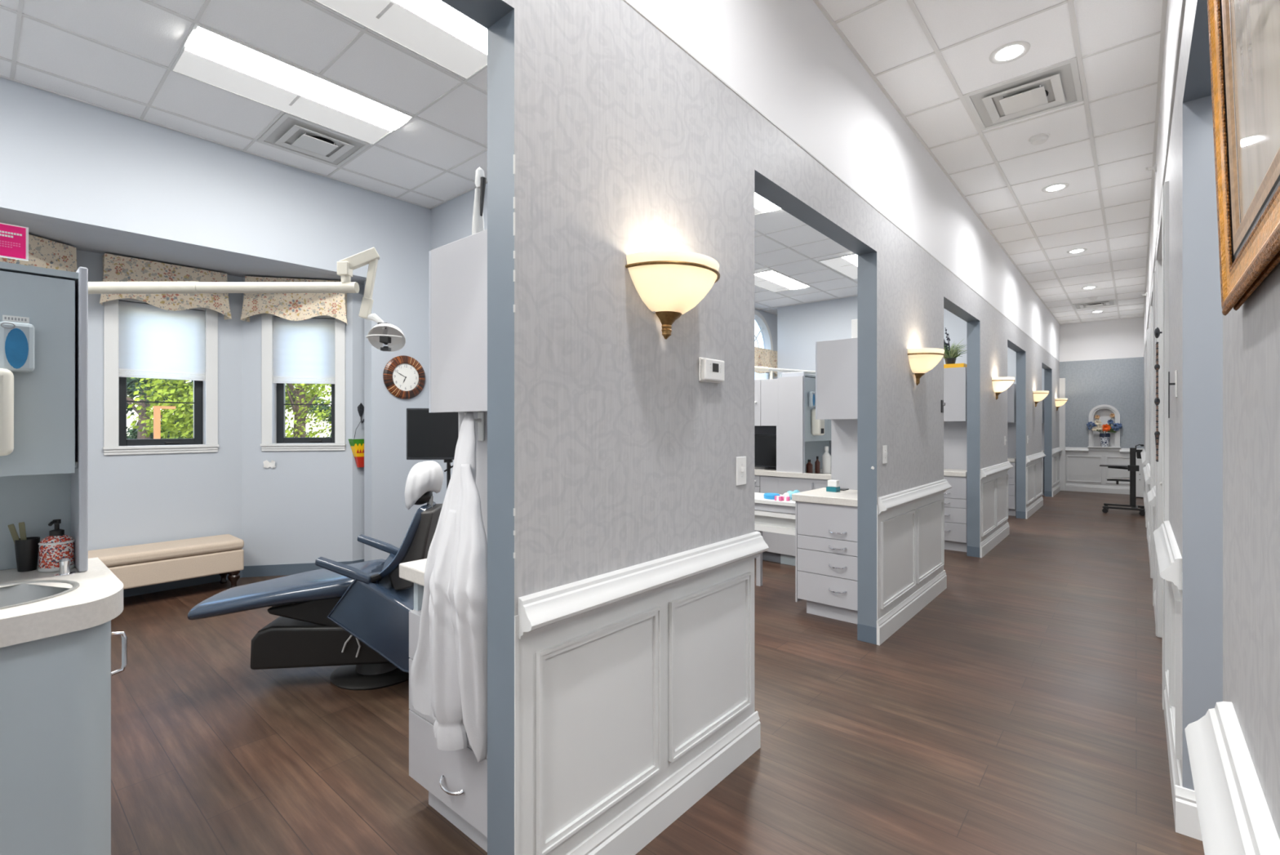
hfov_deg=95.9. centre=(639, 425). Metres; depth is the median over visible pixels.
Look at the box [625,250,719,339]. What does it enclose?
wall sconce
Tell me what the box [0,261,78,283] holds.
cabinet top
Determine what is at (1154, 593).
baseboard
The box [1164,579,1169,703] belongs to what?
trim
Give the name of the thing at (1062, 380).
trim
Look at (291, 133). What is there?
ceiling vent
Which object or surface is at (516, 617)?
trim
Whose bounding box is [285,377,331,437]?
tree
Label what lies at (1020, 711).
floor
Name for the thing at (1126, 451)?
trim
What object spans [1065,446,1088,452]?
trim
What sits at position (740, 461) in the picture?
light switch
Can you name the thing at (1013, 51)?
recessed light
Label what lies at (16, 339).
dispenser
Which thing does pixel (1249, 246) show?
framed picture
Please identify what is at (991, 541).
baseboard
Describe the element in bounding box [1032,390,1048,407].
wall sconce
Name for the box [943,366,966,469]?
upper cabinet
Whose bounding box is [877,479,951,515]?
trim
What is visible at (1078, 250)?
recessed light
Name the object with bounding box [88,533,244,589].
storage bench
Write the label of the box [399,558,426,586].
countertop
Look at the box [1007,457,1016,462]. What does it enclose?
countertop
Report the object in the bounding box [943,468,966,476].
countertop
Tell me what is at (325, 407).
tree
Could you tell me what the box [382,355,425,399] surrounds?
wall clock
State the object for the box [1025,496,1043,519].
baseboard
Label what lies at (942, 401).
wall hook
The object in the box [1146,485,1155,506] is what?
trim
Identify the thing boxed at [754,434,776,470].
monitor
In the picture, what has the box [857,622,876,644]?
baseboard
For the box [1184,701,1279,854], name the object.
trim
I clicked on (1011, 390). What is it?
upper cabinet
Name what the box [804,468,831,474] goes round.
countertop
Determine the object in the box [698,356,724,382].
thermostat
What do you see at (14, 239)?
card
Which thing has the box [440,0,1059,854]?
wall
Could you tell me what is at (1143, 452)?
trim
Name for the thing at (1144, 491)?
baseboard
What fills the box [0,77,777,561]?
wall
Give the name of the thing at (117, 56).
ceiling
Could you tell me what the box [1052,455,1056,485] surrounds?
trim
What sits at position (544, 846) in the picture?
trim
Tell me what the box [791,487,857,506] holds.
countertop
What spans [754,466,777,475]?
countertop
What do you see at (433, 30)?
recessed light
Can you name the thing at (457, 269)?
upper cabinet
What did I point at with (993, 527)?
trim
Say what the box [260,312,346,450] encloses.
window
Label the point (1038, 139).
smoke detector
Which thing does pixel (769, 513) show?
drawer
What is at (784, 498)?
carton
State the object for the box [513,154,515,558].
trim
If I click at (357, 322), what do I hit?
wall
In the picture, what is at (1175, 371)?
door handle
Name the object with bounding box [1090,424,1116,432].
foliage
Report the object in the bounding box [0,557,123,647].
countertop
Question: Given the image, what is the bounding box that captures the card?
[0,222,28,261]
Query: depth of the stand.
2.02 m
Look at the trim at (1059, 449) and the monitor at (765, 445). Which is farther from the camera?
the trim at (1059, 449)
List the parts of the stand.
stem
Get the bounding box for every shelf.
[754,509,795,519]
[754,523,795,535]
[804,373,815,377]
[1106,479,1130,484]
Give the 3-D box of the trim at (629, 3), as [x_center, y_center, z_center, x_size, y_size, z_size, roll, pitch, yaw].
[2.985,-1.346,5.347,0.004,0.010,18.000,0,0,41]
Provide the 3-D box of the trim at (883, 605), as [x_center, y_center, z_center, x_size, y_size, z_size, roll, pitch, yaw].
[1.765,0.885,3.921,0.015,0.550,0.723,0,0,41]
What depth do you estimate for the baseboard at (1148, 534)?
6.17 m
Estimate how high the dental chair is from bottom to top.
1.165 m
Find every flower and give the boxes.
[1094,414,1103,431]
[1105,418,1113,432]
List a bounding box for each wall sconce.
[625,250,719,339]
[907,347,945,385]
[991,376,1015,399]
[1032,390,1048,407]
[1054,398,1067,410]
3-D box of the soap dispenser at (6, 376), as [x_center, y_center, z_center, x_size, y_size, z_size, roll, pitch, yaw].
[-1.938,-0.040,1.696,0.096,0.260,0.130,0,0,41]
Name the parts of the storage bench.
cushion lid, leg, leg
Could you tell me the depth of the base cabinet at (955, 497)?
6.26 m
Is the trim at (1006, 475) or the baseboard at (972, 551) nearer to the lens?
the baseboard at (972, 551)
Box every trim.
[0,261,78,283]
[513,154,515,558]
[514,614,519,854]
[518,531,768,639]
[536,605,661,854]
[623,0,1059,361]
[668,571,751,762]
[876,504,878,620]
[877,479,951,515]
[880,509,915,608]
[916,498,944,583]
[979,473,980,542]
[980,461,1013,479]
[981,479,995,536]
[995,474,1008,526]
[1026,451,1045,463]
[1026,463,1035,504]
[1035,461,1042,497]
[1052,446,1062,454]
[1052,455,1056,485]
[1056,454,1060,483]
[1059,377,1065,490]
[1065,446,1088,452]
[1066,454,1101,482]
[1106,456,1129,484]
[1120,448,1143,453]
[1140,448,1145,464]
[1142,462,1150,484]
[1143,0,1186,357]
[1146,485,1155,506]
[1147,484,1149,533]
[1149,484,1150,541]
[1153,520,1182,589]
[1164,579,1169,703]
[1169,581,1181,759]
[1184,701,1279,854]
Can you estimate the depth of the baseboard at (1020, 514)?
8.48 m
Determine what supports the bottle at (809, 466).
on the countertop
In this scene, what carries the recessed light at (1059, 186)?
in the ceiling at (117, 56)
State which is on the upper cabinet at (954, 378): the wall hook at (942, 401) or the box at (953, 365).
the box at (953, 365)
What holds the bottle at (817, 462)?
on the countertop
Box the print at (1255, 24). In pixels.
[1229,0,1279,222]
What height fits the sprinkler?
0.060 m
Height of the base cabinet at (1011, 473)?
0.868 m
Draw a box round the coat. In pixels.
[410,411,487,762]
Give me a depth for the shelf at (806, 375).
5.66 m
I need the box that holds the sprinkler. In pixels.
[1146,163,1156,172]
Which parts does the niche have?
sill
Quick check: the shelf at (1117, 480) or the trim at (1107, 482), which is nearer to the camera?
the shelf at (1117, 480)
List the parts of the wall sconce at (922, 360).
lamp shade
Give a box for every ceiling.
[0,0,1167,324]
[0,213,364,284]
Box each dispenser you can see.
[0,320,34,372]
[0,368,13,455]
[808,391,814,407]
[811,408,824,435]
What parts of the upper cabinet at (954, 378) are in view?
door, panel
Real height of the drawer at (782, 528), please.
0.040 m
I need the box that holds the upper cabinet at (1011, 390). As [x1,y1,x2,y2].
[1007,383,1016,457]
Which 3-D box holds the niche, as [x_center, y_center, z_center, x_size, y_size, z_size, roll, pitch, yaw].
[9.427,0.049,11.715,0.524,0.952,0.167,0,0,41]
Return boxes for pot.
[944,357,956,364]
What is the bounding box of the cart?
[1099,447,1145,515]
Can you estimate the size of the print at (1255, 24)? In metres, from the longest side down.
0.800 x 0.650 x 0.003 m
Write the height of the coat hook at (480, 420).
0.105 m
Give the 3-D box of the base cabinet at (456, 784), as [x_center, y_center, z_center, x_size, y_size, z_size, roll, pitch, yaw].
[-0.562,0.931,2.017,0.554,0.868,0.335,0,0,41]
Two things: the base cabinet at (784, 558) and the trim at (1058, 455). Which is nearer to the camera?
the base cabinet at (784, 558)
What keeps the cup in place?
on the countertop
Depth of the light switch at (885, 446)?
3.69 m
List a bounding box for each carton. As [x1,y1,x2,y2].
[774,495,782,501]
[782,496,790,501]
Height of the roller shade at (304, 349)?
0.603 m
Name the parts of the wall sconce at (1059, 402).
lamp shade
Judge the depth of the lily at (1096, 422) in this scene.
11.70 m
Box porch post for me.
[153,405,175,438]
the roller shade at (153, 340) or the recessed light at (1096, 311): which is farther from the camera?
the recessed light at (1096, 311)
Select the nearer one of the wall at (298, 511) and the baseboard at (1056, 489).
the wall at (298, 511)
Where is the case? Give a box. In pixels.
[763,493,780,499]
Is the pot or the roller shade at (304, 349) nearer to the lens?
the roller shade at (304, 349)
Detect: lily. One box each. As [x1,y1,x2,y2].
[1092,426,1101,432]
[1094,419,1102,425]
[1096,424,1103,432]
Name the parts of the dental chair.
armrest, floor plate, armrest, backrest, headrest post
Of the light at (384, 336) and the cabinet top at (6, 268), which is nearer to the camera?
the cabinet top at (6, 268)
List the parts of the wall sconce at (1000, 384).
lamp shade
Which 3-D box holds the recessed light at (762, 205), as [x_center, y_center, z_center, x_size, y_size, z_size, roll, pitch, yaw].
[0.846,-2.125,5.300,0.608,0.020,1.218,0,0,41]
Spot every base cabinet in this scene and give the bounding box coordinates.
[0,557,127,854]
[399,558,487,852]
[780,468,853,565]
[791,487,857,623]
[943,468,966,551]
[1007,457,1016,515]
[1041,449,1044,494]
[1135,457,1144,497]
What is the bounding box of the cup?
[14,536,39,571]
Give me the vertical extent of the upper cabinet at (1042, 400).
1.132 m
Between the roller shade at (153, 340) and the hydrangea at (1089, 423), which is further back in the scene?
the hydrangea at (1089, 423)
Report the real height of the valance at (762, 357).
0.475 m
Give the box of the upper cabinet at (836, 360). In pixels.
[815,337,857,489]
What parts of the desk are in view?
leg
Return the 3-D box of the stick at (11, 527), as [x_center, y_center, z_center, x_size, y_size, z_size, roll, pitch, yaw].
[-2.039,0.397,1.894,0.010,0.153,0.051,0,0,29]
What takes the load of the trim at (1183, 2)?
attached to the wall at (1224, 418)
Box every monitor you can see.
[406,408,458,489]
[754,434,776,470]
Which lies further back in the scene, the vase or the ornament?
the vase
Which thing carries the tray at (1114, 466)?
on the cart
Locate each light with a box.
[88,247,405,351]
[169,22,414,145]
[312,0,487,79]
[754,192,781,215]
[754,269,810,292]
[817,253,857,279]
[989,40,1030,63]
[1041,182,1069,192]
[1066,248,1087,253]
[1081,285,1097,288]
[1090,310,1104,312]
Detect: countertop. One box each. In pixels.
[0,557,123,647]
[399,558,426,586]
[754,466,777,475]
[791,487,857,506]
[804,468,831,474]
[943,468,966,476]
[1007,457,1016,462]
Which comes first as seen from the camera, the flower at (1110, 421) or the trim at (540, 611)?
the trim at (540, 611)
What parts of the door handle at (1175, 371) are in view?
wall plate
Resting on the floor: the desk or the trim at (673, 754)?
the desk
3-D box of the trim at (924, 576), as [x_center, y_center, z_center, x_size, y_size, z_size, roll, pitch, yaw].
[2.283,0.885,4.523,0.015,0.550,0.745,0,0,41]
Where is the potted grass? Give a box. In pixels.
[943,327,966,364]
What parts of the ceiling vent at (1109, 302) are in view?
plate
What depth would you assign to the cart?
8.96 m
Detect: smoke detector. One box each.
[1028,133,1050,145]
[1088,296,1097,299]
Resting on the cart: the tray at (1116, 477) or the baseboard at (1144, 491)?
the tray at (1116, 477)
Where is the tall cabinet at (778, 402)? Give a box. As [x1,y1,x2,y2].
[754,375,831,562]
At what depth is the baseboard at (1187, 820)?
1.92 m
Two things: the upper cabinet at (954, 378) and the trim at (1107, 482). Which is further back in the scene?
the trim at (1107, 482)
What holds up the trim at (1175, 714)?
attached to the wall at (1224, 418)
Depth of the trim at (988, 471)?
6.42 m
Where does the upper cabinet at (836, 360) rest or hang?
attached to the wall at (606, 444)
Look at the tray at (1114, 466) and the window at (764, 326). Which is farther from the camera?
the window at (764, 326)
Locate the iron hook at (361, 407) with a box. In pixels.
[357,402,364,422]
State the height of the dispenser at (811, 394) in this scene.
0.150 m
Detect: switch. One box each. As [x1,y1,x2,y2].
[735,456,746,485]
[882,444,887,463]
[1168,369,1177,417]
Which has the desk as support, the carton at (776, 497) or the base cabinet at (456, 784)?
the carton at (776, 497)
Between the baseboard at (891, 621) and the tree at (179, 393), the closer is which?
the baseboard at (891, 621)
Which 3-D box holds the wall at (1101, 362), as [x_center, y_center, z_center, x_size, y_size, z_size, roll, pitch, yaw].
[8.775,-0.385,12.317,7.760,3.500,0.120,0,0,41]
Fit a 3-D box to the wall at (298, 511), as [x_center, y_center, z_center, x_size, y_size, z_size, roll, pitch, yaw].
[-3.148,0.015,5.355,0.917,2.700,0.146,0,0,-12]
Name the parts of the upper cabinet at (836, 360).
door, panel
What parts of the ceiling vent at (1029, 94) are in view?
plate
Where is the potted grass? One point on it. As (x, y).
(951, 353)
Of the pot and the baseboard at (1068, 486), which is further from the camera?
the baseboard at (1068, 486)
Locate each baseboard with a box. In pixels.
[565,711,760,854]
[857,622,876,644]
[876,569,946,645]
[966,545,979,557]
[979,521,1009,557]
[1016,511,1025,518]
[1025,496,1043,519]
[1044,490,1052,496]
[1052,483,1060,497]
[1065,483,1129,494]
[1143,490,1145,511]
[1146,528,1150,565]
[1153,589,1155,624]
[1164,684,1182,827]
[1175,784,1202,840]
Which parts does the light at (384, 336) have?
arm, arm, handle rail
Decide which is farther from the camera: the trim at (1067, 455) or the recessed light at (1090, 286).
the trim at (1067, 455)
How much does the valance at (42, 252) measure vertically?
0.390 m
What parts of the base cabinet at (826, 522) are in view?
panel, drawer, drawer, drawer, drawer, handle, handle, handle, handle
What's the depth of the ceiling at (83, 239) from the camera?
4.46 m
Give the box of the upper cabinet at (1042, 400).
[1041,399,1044,450]
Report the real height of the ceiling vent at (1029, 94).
0.030 m
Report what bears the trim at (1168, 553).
attached to the wall at (1224, 418)
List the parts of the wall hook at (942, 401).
plate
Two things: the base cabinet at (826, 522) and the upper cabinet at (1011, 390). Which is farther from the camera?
the upper cabinet at (1011, 390)
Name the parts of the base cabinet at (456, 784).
drawer, drawer, drawer, handle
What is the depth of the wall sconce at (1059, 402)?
11.49 m
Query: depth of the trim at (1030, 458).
8.95 m
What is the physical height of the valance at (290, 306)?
0.390 m
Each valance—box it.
[0,234,77,271]
[99,253,231,319]
[240,275,346,323]
[754,346,777,377]
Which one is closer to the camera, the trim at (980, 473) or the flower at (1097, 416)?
the trim at (980, 473)
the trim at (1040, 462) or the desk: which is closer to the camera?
the desk
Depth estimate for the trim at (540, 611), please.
1.78 m
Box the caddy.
[1135,444,1144,458]
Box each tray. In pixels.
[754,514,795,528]
[1099,464,1128,469]
[1106,476,1129,479]
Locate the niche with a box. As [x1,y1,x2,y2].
[1087,404,1120,451]
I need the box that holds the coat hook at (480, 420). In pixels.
[464,411,484,440]
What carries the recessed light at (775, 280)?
in the ceiling at (117, 56)
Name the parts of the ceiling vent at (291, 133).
plate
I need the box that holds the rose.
[1101,423,1111,431]
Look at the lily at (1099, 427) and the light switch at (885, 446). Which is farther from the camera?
the lily at (1099, 427)
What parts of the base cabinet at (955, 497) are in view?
drawer, drawer, drawer, drawer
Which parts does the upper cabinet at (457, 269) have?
door, panel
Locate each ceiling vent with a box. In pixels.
[257,112,371,167]
[963,56,1083,130]
[1072,298,1116,309]
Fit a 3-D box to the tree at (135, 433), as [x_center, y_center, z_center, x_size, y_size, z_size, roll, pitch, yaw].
[-13.204,-0.459,15.432,5.876,6.241,5.402,0,0,35]
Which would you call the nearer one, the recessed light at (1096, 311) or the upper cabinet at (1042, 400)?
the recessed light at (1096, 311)
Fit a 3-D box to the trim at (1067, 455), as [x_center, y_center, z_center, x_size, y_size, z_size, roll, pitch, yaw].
[9.154,0.892,11.902,0.575,0.545,0.014,0,0,41]
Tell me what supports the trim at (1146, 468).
attached to the wall at (1224, 418)
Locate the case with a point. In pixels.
(766, 495)
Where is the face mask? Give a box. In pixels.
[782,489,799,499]
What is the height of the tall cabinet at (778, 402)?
1.840 m
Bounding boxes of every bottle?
[38,519,75,572]
[805,459,813,473]
[814,456,819,473]
[822,446,831,473]
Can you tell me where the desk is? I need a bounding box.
[754,492,795,586]
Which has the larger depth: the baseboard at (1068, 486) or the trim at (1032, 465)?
the baseboard at (1068, 486)
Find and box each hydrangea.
[1086,421,1102,432]
[1107,422,1122,432]
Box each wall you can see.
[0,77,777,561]
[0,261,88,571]
[75,249,242,597]
[241,277,352,577]
[352,284,364,563]
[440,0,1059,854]
[1007,316,1144,486]
[1144,0,1279,839]
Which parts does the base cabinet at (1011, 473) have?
drawer, drawer, drawer, drawer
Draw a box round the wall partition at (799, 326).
[431,182,966,503]
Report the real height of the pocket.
0.434 m
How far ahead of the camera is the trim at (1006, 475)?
6.85 m
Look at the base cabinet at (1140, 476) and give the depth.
10.84 m
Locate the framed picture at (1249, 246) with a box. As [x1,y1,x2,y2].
[1207,0,1279,315]
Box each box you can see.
[826,479,839,492]
[851,319,857,337]
[943,363,966,368]
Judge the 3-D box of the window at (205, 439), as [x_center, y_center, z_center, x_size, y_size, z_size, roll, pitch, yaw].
[-3.976,-0.424,4.805,0.155,1.311,0.747,0,0,41]
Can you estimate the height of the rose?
0.217 m
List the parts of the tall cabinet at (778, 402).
drawer, door, door, door, door, panel, panel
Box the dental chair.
[187,460,443,690]
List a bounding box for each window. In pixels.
[102,297,219,455]
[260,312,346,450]
[754,310,773,378]
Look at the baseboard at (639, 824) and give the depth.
2.00 m
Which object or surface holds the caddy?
on the base cabinet at (1140, 476)
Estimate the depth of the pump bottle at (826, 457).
5.77 m
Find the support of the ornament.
attached to the wall at (298, 511)
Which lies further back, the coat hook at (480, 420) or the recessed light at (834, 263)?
the recessed light at (834, 263)
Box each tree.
[126,371,193,439]
[126,373,304,438]
[126,387,331,439]
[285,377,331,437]
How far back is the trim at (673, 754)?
2.14 m
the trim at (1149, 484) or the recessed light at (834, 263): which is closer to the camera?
the trim at (1149, 484)
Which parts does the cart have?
frame, post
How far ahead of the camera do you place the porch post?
8.69 m
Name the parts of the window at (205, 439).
sill, sash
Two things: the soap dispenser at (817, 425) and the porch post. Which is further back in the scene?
the porch post
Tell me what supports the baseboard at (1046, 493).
attached to the wall at (606, 444)
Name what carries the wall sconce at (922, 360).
attached to the wall at (606, 444)
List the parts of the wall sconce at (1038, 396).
lamp shade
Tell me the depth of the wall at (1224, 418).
1.88 m
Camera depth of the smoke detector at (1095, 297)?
9.58 m
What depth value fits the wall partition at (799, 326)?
9.61 m
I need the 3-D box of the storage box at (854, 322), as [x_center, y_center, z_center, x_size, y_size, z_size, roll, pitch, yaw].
[1.693,-0.710,4.268,0.200,0.150,0.160,0,0,41]
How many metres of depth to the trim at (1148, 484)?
6.85 m
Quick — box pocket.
[348,421,364,466]
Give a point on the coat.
(449, 668)
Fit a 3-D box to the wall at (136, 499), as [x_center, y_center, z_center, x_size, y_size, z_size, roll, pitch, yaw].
[-3.984,0.015,4.825,0.146,2.700,1.080,0,0,41]
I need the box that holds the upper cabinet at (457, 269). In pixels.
[428,229,487,541]
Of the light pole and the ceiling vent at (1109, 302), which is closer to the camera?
the light pole
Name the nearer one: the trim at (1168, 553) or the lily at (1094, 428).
the trim at (1168, 553)
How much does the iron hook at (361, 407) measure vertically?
0.195 m
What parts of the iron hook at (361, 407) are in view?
plate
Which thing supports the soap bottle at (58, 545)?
on the countertop
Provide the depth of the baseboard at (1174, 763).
2.21 m
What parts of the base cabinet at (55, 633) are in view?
sink bowl, tap lever, door handle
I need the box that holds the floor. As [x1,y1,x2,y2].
[111,490,1204,854]
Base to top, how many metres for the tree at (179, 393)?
5.012 m
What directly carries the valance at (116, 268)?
attached to the wall at (136, 499)
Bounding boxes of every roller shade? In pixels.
[119,300,204,380]
[272,316,334,383]
[754,371,768,379]
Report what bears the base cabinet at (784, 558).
on the floor
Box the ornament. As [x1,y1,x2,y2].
[262,459,275,467]
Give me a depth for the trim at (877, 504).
3.60 m
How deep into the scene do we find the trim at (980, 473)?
5.97 m
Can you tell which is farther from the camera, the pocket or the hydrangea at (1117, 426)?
the hydrangea at (1117, 426)
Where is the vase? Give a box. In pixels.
[1099,432,1110,446]
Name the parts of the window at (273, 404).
sill, sash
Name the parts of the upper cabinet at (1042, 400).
panel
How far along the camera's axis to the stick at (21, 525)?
1.90 m
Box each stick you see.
[8,524,19,542]
[18,521,26,539]
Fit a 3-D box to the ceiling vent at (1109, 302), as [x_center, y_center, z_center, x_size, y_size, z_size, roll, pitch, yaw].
[7.992,-2.120,10.141,0.584,0.030,0.584,0,0,41]
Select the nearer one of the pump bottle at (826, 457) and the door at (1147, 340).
the pump bottle at (826, 457)
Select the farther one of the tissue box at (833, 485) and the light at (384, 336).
the tissue box at (833, 485)
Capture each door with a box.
[1145,328,1149,530]
[1150,271,1155,605]
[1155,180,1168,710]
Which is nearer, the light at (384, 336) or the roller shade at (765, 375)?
the light at (384, 336)
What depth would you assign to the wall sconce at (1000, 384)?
6.46 m
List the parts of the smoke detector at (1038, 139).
plate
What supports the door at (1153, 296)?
in the wall at (1224, 418)
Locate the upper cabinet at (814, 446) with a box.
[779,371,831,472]
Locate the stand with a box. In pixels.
[471,166,486,234]
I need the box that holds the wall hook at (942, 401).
[941,400,946,412]
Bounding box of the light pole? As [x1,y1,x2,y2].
[754,365,815,378]
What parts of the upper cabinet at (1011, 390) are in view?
door, panel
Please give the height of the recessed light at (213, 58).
0.020 m

